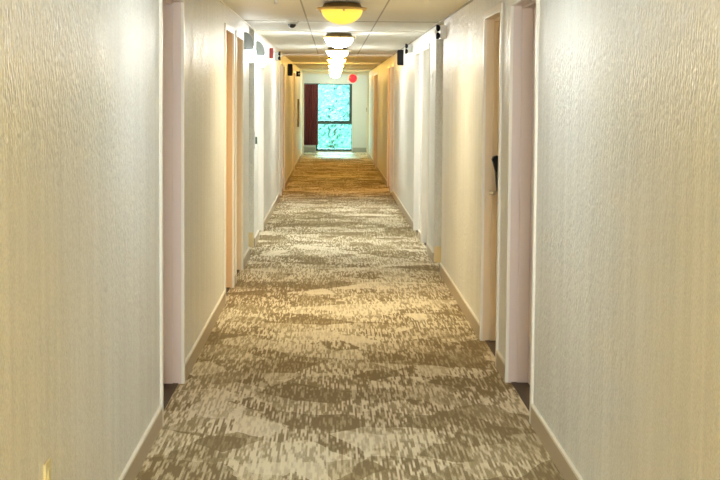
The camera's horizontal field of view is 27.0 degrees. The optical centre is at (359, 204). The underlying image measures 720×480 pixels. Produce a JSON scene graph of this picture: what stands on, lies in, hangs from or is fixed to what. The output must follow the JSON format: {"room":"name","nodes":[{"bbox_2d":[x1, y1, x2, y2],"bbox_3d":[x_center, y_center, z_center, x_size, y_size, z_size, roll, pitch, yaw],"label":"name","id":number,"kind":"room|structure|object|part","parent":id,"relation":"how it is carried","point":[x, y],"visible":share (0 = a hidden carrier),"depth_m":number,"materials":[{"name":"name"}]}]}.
{"room":"hotel corridor","nodes":[
{"label":"hotel corridor","id":0,"kind":"room"},
{"bbox_2d":[0,0,301,479],"bbox_3d":[-1.843,-0.808,17.105,1.450,2.232,50.300,0,4,-1],"label":"wall","id":1,"kind":"structure","parent":0,"point":[80,252],"depth_m":5.18,"materials":[{"name":"paint"}]},
{"bbox_2d":[43,458,50,479],"bbox_3d":[-0.881,0.784,4.232,0.011,0.124,0.076,0,4,-1],"label":"wall outlet","id":2,"kind":"object","parent":1,"relation":"attached to","point":[47,465],"visible":1,"depth_m":4.21,"materials":[{"name":"beige plastic"}]},
{"bbox_2d":[47,468,50,479],"bbox_3d":[-0.878,0.758,4.230,0.005,0.028,0.034,0,4,-1],"label":"socket","id":3,"kind":"object","parent":2,"relation":"attached to","point":[48,469],"depth_m":4.23,"materials":[{"name":"beige plastic"}]},
{"bbox_2d":[159,0,184,425],"bbox_3d":[-1.020,-0.042,7.519,0.181,2.090,1.090,0,4,-1],"label":"door","id":4,"kind":"structure","parent":1,"relation":"in","point":[171,12],"depth_m":8.00,"materials":[{"name":"beige paint"}]},
{"bbox_2d":[118,151,302,479],"bbox_3d":[-1.765,0.231,17.182,1.303,0.150,50.300,0,4,-1],"label":"baseboard","id":5,"kind":"structure","parent":1,"relation":"attached to","point":[130,472],"depth_m":8.49,"materials":[{"name":"beige wood"}]},
{"bbox_3d":[-1.740,0.355,15.459,1.288,0.150,0.012,0,4,-1],"label":"niche baseboard","id":6,"kind":"part","parent":5,"relation":"part of","materials":[{"name":"beige wood"}]},
{"bbox_2d":[224,23,234,293],"bbox_3d":[-1.096,-0.338,11.638,0.181,2.090,0.990,0,4,-1],"label":"door","id":7,"kind":"structure","parent":1,"relation":"in","point":[229,32],"depth_m":12.07,"materials":[{"name":"beige paint"}]},
{"bbox_2d":[235,30,243,282],"bbox_3d":[-1.119,-0.428,12.884,0.181,2.090,0.990,0,4,-1],"label":"door","id":8,"kind":"structure","parent":1,"relation":"in","point":[239,38],"depth_m":13.31,"materials":[{"name":"beige paint"}]},
{"bbox_2d":[244,32,255,61],"bbox_3d":[-0.997,-1.433,13.636,0.106,0.271,0.124,0,4,-1],"label":"wall sconce","id":9,"kind":"object","parent":1,"relation":"attached to","point":[249,51],"visible":1,"depth_m":13.59,"materials":[{"name":"white glass"}]},
{"bbox_2d":[246,32,253,49],"bbox_3d":[-1.002,-1.488,13.632,0.078,0.160,0.100,0,4,-1],"label":"hood","id":10,"kind":"object","parent":9,"relation":"attached to","point":[249,40],"depth_m":13.58,"materials":[{"name":"grey metal"}]},
{"bbox_3d":[-0.994,-1.369,13.641,0.099,0.143,0.124,0,4,-1],"label":"globe","id":11,"kind":"part","parent":9,"relation":"part of"},
{"bbox_2d":[254,131,256,148],"bbox_3d":[-1.075,-0.669,15.475,0.028,0.180,0.080,0,4,-1],"label":"wall switch","id":12,"kind":"object","parent":1,"relation":"attached to","point":[255,137],"visible":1,"depth_m":15.45,"materials":[{"name":"white plastic"}]},
{"bbox_2d":[219,0,301,70],"bbox_3d":[-1.107,-1.910,17.039,0.006,0.012,50.300,0,4,-1],"label":"trim","id":13,"kind":"structure","parent":1,"relation":"attached to","point":[221,1],"depth_m":14.27,"materials":[{"name":"beige paint"}]},
{"bbox_2d":[258,66,263,232],"bbox_3d":[-1.191,-0.710,16.798,0.181,2.090,1.040,0,4,-1],"label":"door","id":14,"kind":"structure","parent":1,"relation":"in","point":[261,69],"depth_m":17.25,"materials":[{"name":"beige paint"}]},
{"bbox_2d":[256,41,266,66],"bbox_3d":[-1.036,-1.589,15.810,0.106,0.271,0.124,0,4,-1],"label":"wall sconce","id":15,"kind":"object","parent":1,"relation":"attached to","point":[261,60],"visible":1,"depth_m":15.76,"materials":[{"name":"white glass"}]},
{"bbox_2d":[258,41,264,55],"bbox_3d":[-1.042,-1.645,15.806,0.078,0.160,0.100,0,4,-1],"label":"hood","id":16,"kind":"object","parent":15,"relation":"attached to","point":[261,52],"depth_m":15.76,"materials":[{"name":"grey metal"}]},
{"bbox_3d":[-1.034,-1.525,15.815,0.099,0.143,0.124,0,4,-1],"label":"globe","id":17,"kind":"part","parent":15,"relation":"part of"},
{"bbox_2d":[270,48,274,57],"bbox_3d":[-1.116,-1.932,19.093,0.065,0.130,0.100,0,4,-1],"label":"fire alarm","id":18,"kind":"object","parent":1,"relation":"attached to","point":[272,52],"visible":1,"depth_m":19.04,"materials":[{"name":"red plastic"}]},
{"bbox_2d":[275,52,281,59],"bbox_3d":[-1.130,-2.063,20.784,0.100,0.125,0.268,0,4,-1],"label":"emergency light","id":19,"kind":"object","parent":1,"relation":"attached to","point":[278,55],"visible":0.99,"depth_m":20.66,"materials":[{"name":"grey plastic"}]},
{"bbox_2d":[279,60,281,199],"bbox_3d":[-1.304,-1.157,23.006,0.181,2.090,0.990,0,4,-1],"label":"door","id":20,"kind":"structure","parent":1,"relation":"in","point":[280,62],"depth_m":23.42,"materials":[{"name":"beige paint"}]},
{"bbox_2d":[282,63,284,189],"bbox_3d":[-1.332,-1.264,24.502,0.181,2.090,0.990,0,4,-1],"label":"door","id":21,"kind":"structure","parent":1,"relation":"in","point":[283,64],"depth_m":24.92,"materials":[{"name":"beige paint"}]},
{"bbox_2d":[288,64,292,75],"bbox_3d":[-1.250,-2.422,26.877,0.084,0.210,0.140,0,4,-1],"label":"wall speaker","id":22,"kind":"object","parent":1,"relation":"attached to","point":[290,66],"visible":0.99,"depth_m":26.81,"materials":[{"name":"black plastic"}]},
{"bbox_2d":[293,70,294,169],"bbox_3d":[-1.452,-1.735,31.034,0.181,2.090,1.090,0,4,-1],"label":"door","id":23,"kind":"structure","parent":1,"relation":"in","point":[293,70],"depth_m":31.50,"materials":[{"name":"beige paint"}]},
{"bbox_2d":[297,99,298,126],"bbox_3d":[-1.420,-2.120,34.517,0.035,0.640,0.440,0,4,-1],"label":"framed picture","id":24,"kind":"object","parent":1,"relation":"attached to","point":[297,99],"visible":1,"depth_m":34.30,"materials":[{"name":"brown wood"}]},
{"bbox_2d":[302,71,368,155],"bbox_3d":[-0.654,-2.443,39.983,1.768,2.232,0.120,0,4,-1],"label":"door frame","id":25,"kind":"structure","parent":1,"relation":"attached to","point":[303,72],"depth_m":39.88,"materials":[{"name":"beige paint"}]},
{"bbox_2d":[304,74,366,151],"bbox_3d":[-0.696,-2.611,42.316,2.168,2.232,0.200,0,4,-1],"label":"wall","id":26,"kind":"structure","parent":0,"point":[359,88],"depth_m":42.21,"materials":[{"name":"white paint"}]},
{"bbox_2d":[304,83,319,144],"bbox_3d":[-1.361,-2.551,42.147,0.450,1.727,0.122,0,4,-1],"label":"curtain","id":27,"kind":"object","parent":26,"relation":"attached to","point":[310,89],"visible":0.98,"depth_m":42.12,"materials":[{"name":"red fabric"}]},
{"bbox_2d":[316,84,351,150],"bbox_3d":[-0.734,-2.467,42.306,1.010,1.885,0.070,0,4,-1],"label":"window","id":28,"kind":"structure","parent":26,"relation":"in","point":[350,85],"depth_m":42.28,"materials":[{"name":"black metal"}]},
{"bbox_2d":[304,147,365,151],"bbox_3d":[-0.702,-1.555,42.285,1.768,0.130,0.013,0,4,-1],"label":"baseboard","id":29,"kind":"structure","parent":26,"relation":"attached to","point":[306,149],"depth_m":42.28,"materials":[{"name":"grey plastic"}]},
{"bbox_2d":[222,0,469,71],"bbox_3d":[-0.227,-1.962,17.077,4.768,0.102,50.750,0,4,-1],"label":"ceiling","id":30,"kind":"structure","parent":0,"point":[399,15],"depth_m":14.23,"materials":[{"name":"white paint"}]},
{"bbox_2d":[285,20,298,27],"bbox_3d":[-0.607,-1.617,13.410,0.120,0.070,0.120,0,4,-1],"label":"security camera","id":31,"kind":"object","parent":30,"relation":"attached to","point":[291,23],"visible":1,"depth_m":13.37,"materials":[{"name":"white plastic"}]},
{"bbox_2d":[328,68,342,73],"bbox_3d":[-0.558,-3.063,34.164,0.364,0.159,0.364,0,4,-1],"label":"ceiling light","id":32,"kind":"object","parent":30,"relation":"attached to","point":[329,69],"visible":0.69,"depth_m":34.07,"materials":[{"name":"white glass"}]},
{"bbox_2d":[327,63,344,70],"bbox_3d":[-0.475,-2.740,29.676,0.364,0.159,0.364,0,4,-1],"label":"ceiling light","id":33,"kind":"object","parent":30,"relation":"attached to","point":[333,67],"visible":0.81,"depth_m":29.57,"materials":[{"name":"white glass"}]},
{"bbox_3d":[-0.476,-2.714,29.678,0.298,0.106,0.298,0,4,-1],"label":"lamp shade","id":34,"kind":"part","parent":33,"relation":"part of","materials":[{"name":"white glass"}]},
{"bbox_2d":[326,56,346,65],"bbox_3d":[-0.391,-2.410,25.089,0.364,0.159,0.364,0,4,-1],"label":"ceiling light","id":35,"kind":"object","parent":30,"relation":"attached to","point":[333,61],"visible":0.93,"depth_m":24.98,"materials":[{"name":"white glass"}]},
{"bbox_3d":[-0.392,-2.384,25.091,0.298,0.106,0.298,0,4,-1],"label":"lamp shade","id":36,"kind":"part","parent":35,"relation":"part of","materials":[{"name":"white glass"}]},
{"bbox_2d":[300,68,372,69],"bbox_3d":[-0.579,-3.287,36.253,1.768,0.018,0.050,0,4,-1],"label":"ceiling strip","id":37,"kind":"object","parent":30,"relation":"attached to","point":[300,68],"visible":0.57,"depth_m":36.24,"materials":[{"name":"beige paint"}]},
{"bbox_2d":[293,63,380,63],"bbox_3d":[-0.465,-2.839,30.070,1.768,0.024,0.050,0,4,-1],"label":"ceiling strip","id":38,"kind":"object","parent":30,"relation":"attached to","point":[293,63],"visible":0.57,"depth_m":30.05,"materials":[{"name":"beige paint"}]},
{"bbox_2d":[324,47,350,58],"bbox_3d":[-0.307,-2.080,20.501,0.364,0.159,0.364,0,4,-1],"label":"ceiling light","id":39,"kind":"object","parent":30,"relation":"attached to","point":[337,53],"visible":0.97,"depth_m":20.39,"materials":[{"name":"white glass"}]},
{"bbox_3d":[-0.307,-2.053,20.503,0.298,0.106,0.298,0,4,-1],"label":"lamp shade","id":40,"kind":"part","parent":39,"relation":"part of","materials":[{"name":"white glass"}]},
{"bbox_2d":[282,54,392,55],"bbox_3d":[-0.352,-2.391,23.888,1.768,0.030,0.060,0,4,-1],"label":"ceiling strip","id":41,"kind":"object","parent":30,"relation":"attached to","point":[282,54],"visible":0.71,"depth_m":23.86,"materials":[{"name":"beige paint"}]},
{"bbox_2d":[322,33,355,47],"bbox_3d":[-0.225,-1.757,16.014,0.364,0.159,0.364,0,4,-1],"label":"ceiling light","id":42,"kind":"object","parent":30,"relation":"attached to","point":[337,40],"visible":1,"depth_m":15.90,"materials":[{"name":"white glass"}]},
{"bbox_3d":[-0.225,-1.730,16.016,0.298,0.106,0.298,0,4,-1],"label":"lamp shade","id":43,"kind":"part","parent":42,"relation":"part of","materials":[{"name":"white glass"}]},
{"bbox_2d":[256,30,425,32],"bbox_3d":[-0.198,-1.797,15.510,1.768,0.012,0.030,0,4,-1],"label":"ceiling strip","id":44,"kind":"object","parent":30,"relation":"attached to","point":[256,30],"visible":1,"depth_m":15.50,"materials":[{"name":"beige paint"}]},
{"bbox_2d":[244,20,438,22],"bbox_3d":[-0.162,-1.655,13.515,1.768,0.008,0.016,0,4,-1],"label":"ceiling strip","id":45,"kind":"object","parent":30,"relation":"attached to","point":[244,20],"visible":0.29,"depth_m":13.51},
{"bbox_2d":[317,2,366,23],"bbox_3d":[-0.130,-1.383,10.828,0.364,0.159,0.364,0,4,-1],"label":"ceiling light","id":46,"kind":"object","parent":30,"relation":"attached to","point":[334,12],"visible":1,"depth_m":10.72,"materials":[{"name":"yellow glass"}]},
{"bbox_3d":[-0.130,-1.357,10.830,0.298,0.106,0.298,0,4,-1],"label":"lamp shade","id":47,"kind":"part","parent":46,"relation":"part of","materials":[{"name":"yellow glass"}]},
{"bbox_2d":[348,71,356,82],"bbox_3d":[-0.187,-3.311,38.753,0.236,0.318,0.084,0,4,-1],"label":"exit sign","id":48,"kind":"object","parent":30,"relation":"hanging from","point":[352,78],"visible":1,"depth_m":38.73,"materials":[{"name":"red plastic"}]},
{"bbox_2d":[135,152,563,479],"bbox_3d":[-0.244,0.363,17.244,4.768,0.100,50.750,0,4,-1],"label":"floor","id":49,"kind":"structure","parent":0,"point":[339,349],"depth_m":8.49,"materials":[{"name":"carpet"}]},
{"bbox_2d":[366,0,719,479],"bbox_3d":[1.374,-0.788,17.166,1.450,2.232,50.300,0,4,-1],"label":"wall","id":50,"kind":"structure","parent":0,"point":[627,335],"depth_m":5.28,"materials":[{"name":"paint"}]},
{"bbox_2d":[373,73,375,165],"bbox_3d":[0.415,-1.942,34.112,0.181,2.090,0.990,0,4,-1],"label":"door","id":51,"kind":"structure","parent":50,"relation":"in","point":[375,73],"depth_m":34.53,"materials":[{"name":"beige paint"}]},
{"bbox_2d":[375,72,377,169],"bbox_3d":[0.443,-1.834,32.616,0.181,2.090,0.990,0,4,-1],"label":"door","id":52,"kind":"structure","parent":50,"relation":"in","point":[376,72],"depth_m":33.04,"materials":[{"name":"beige paint"}]},
{"bbox_2d":[387,65,390,186],"bbox_3d":[0.574,-1.319,25.461,0.181,2.090,1.040,0,4,-1],"label":"door","id":53,"kind":"structure","parent":50,"relation":"in","point":[389,66],"depth_m":25.91,"materials":[{"name":"beige paint"}]},
{"bbox_2d":[390,63,394,192],"bbox_3d":[0.601,-1.212,23.965,0.181,2.090,1.040,0,4,-1],"label":"door","id":54,"kind":"structure","parent":50,"relation":"in","point":[393,64],"depth_m":24.41,"materials":[{"name":"beige paint"}]},
{"bbox_2d":[397,50,403,64],"bbox_3d":[0.551,-2.017,20.522,0.084,0.210,0.140,0,4,-1],"label":"wall speaker","id":55,"kind":"object","parent":50,"relation":"attached to","point":[400,53],"visible":1,"depth_m":20.45,"materials":[{"name":"black plastic"}]},
{"bbox_2d":[404,44,411,53],"bbox_3d":[0.583,-1.912,18.367,0.100,0.125,0.222,0,4,-1],"label":"emergency light","id":56,"kind":"object","parent":50,"relation":"attached to","point":[409,47],"visible":1,"depth_m":18.27,"materials":[{"name":"white plastic"}]},
{"bbox_2d":[413,48,420,232],"bbox_3d":[0.729,-0.709,16.984,0.181,2.090,1.040,0,4,-1],"label":"door","id":57,"kind":"structure","parent":50,"relation":"in","point":[417,87],"depth_m":17.44,"materials":[{"name":"beige paint"}]},
{"bbox_2d":[369,0,472,71],"bbox_3d":[0.654,-1.900,17.073,0.006,0.012,50.300,0,4,-1],"label":"trim","id":58,"kind":"structure","parent":50,"relation":"attached to","point":[467,3],"depth_m":13.60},
{"bbox_2d":[421,43,429,251],"bbox_3d":[0.757,-0.601,15.488,0.181,2.090,1.040,0,4,-1],"label":"door","id":59,"kind":"structure","parent":50,"relation":"in","point":[426,49],"depth_m":15.94,"materials":[{"name":"beige paint"}]},
{"bbox_2d":[434,25,445,38],"bbox_3d":[0.683,-1.487,12.917,0.100,0.125,0.268,0,4,-1],"label":"emergency light","id":60,"kind":"object","parent":50,"relation":"attached to","point":[440,31],"visible":1,"depth_m":12.79,"materials":[{"name":"white plastic"}]},
{"bbox_2d":[366,149,582,479],"bbox_3d":[1.280,0.249,17.239,1.303,0.150,50.300,0,4,-1],"label":"baseboard","id":61,"kind":"structure","parent":50,"relation":"attached to","point":[566,468],"depth_m":8.39,"materials":[{"name":"beige wood"}]},
{"bbox_3d":[1.343,0.470,14.180,1.288,0.150,0.012,0,4,-1],"label":"niche baseboard","id":62,"kind":"part","parent":61,"relation":"part of","materials":[{"name":"beige wood"}]},
{"bbox_2d":[479,3,502,365],"bbox_3d":[0.874,-0.140,9.081,0.181,2.090,0.990,0,4,-1],"label":"door","id":63,"kind":"structure","parent":50,"relation":"in","point":[493,18],"depth_m":9.50,"materials":[{"name":"beige paint"}]},
{"bbox_3d":[0.854,-0.072,9.396,0.091,0.022,0.133,0,4,-1],"label":"lever","id":64,"kind":"part","parent":63,"relation":"part of","materials":[{"name":"metal"}]},
{"bbox_2d":[504,0,539,423],"bbox_3d":[0.901,-0.035,7.625,0.181,2.090,1.090,0,4,-1],"label":"door","id":65,"kind":"structure","parent":50,"relation":"in","point":[524,14],"depth_m":8.10,"materials":[{"name":"beige paint"}]},
{"label":"outside","id":66,"kind":"structure","parent":0,"visible":0},
{"bbox_3d":[-1.431,-0.641,76.438,60.000,0.200,67.400,0,4,-1],"label":"ground","id":67,"kind":"structure","parent":66,"visible":0},
{"bbox_2d":[318,85,350,148],"bbox_3d":[-0.813,-2.301,50.528,4.142,6.844,5.204,0,4,-5],"label":"tree","id":68,"kind":"object","parent":67,"relation":"on","point":[333,100],"visible":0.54,"depth_m":49.30,"materials":[{"name":"green plant"}]}
]}

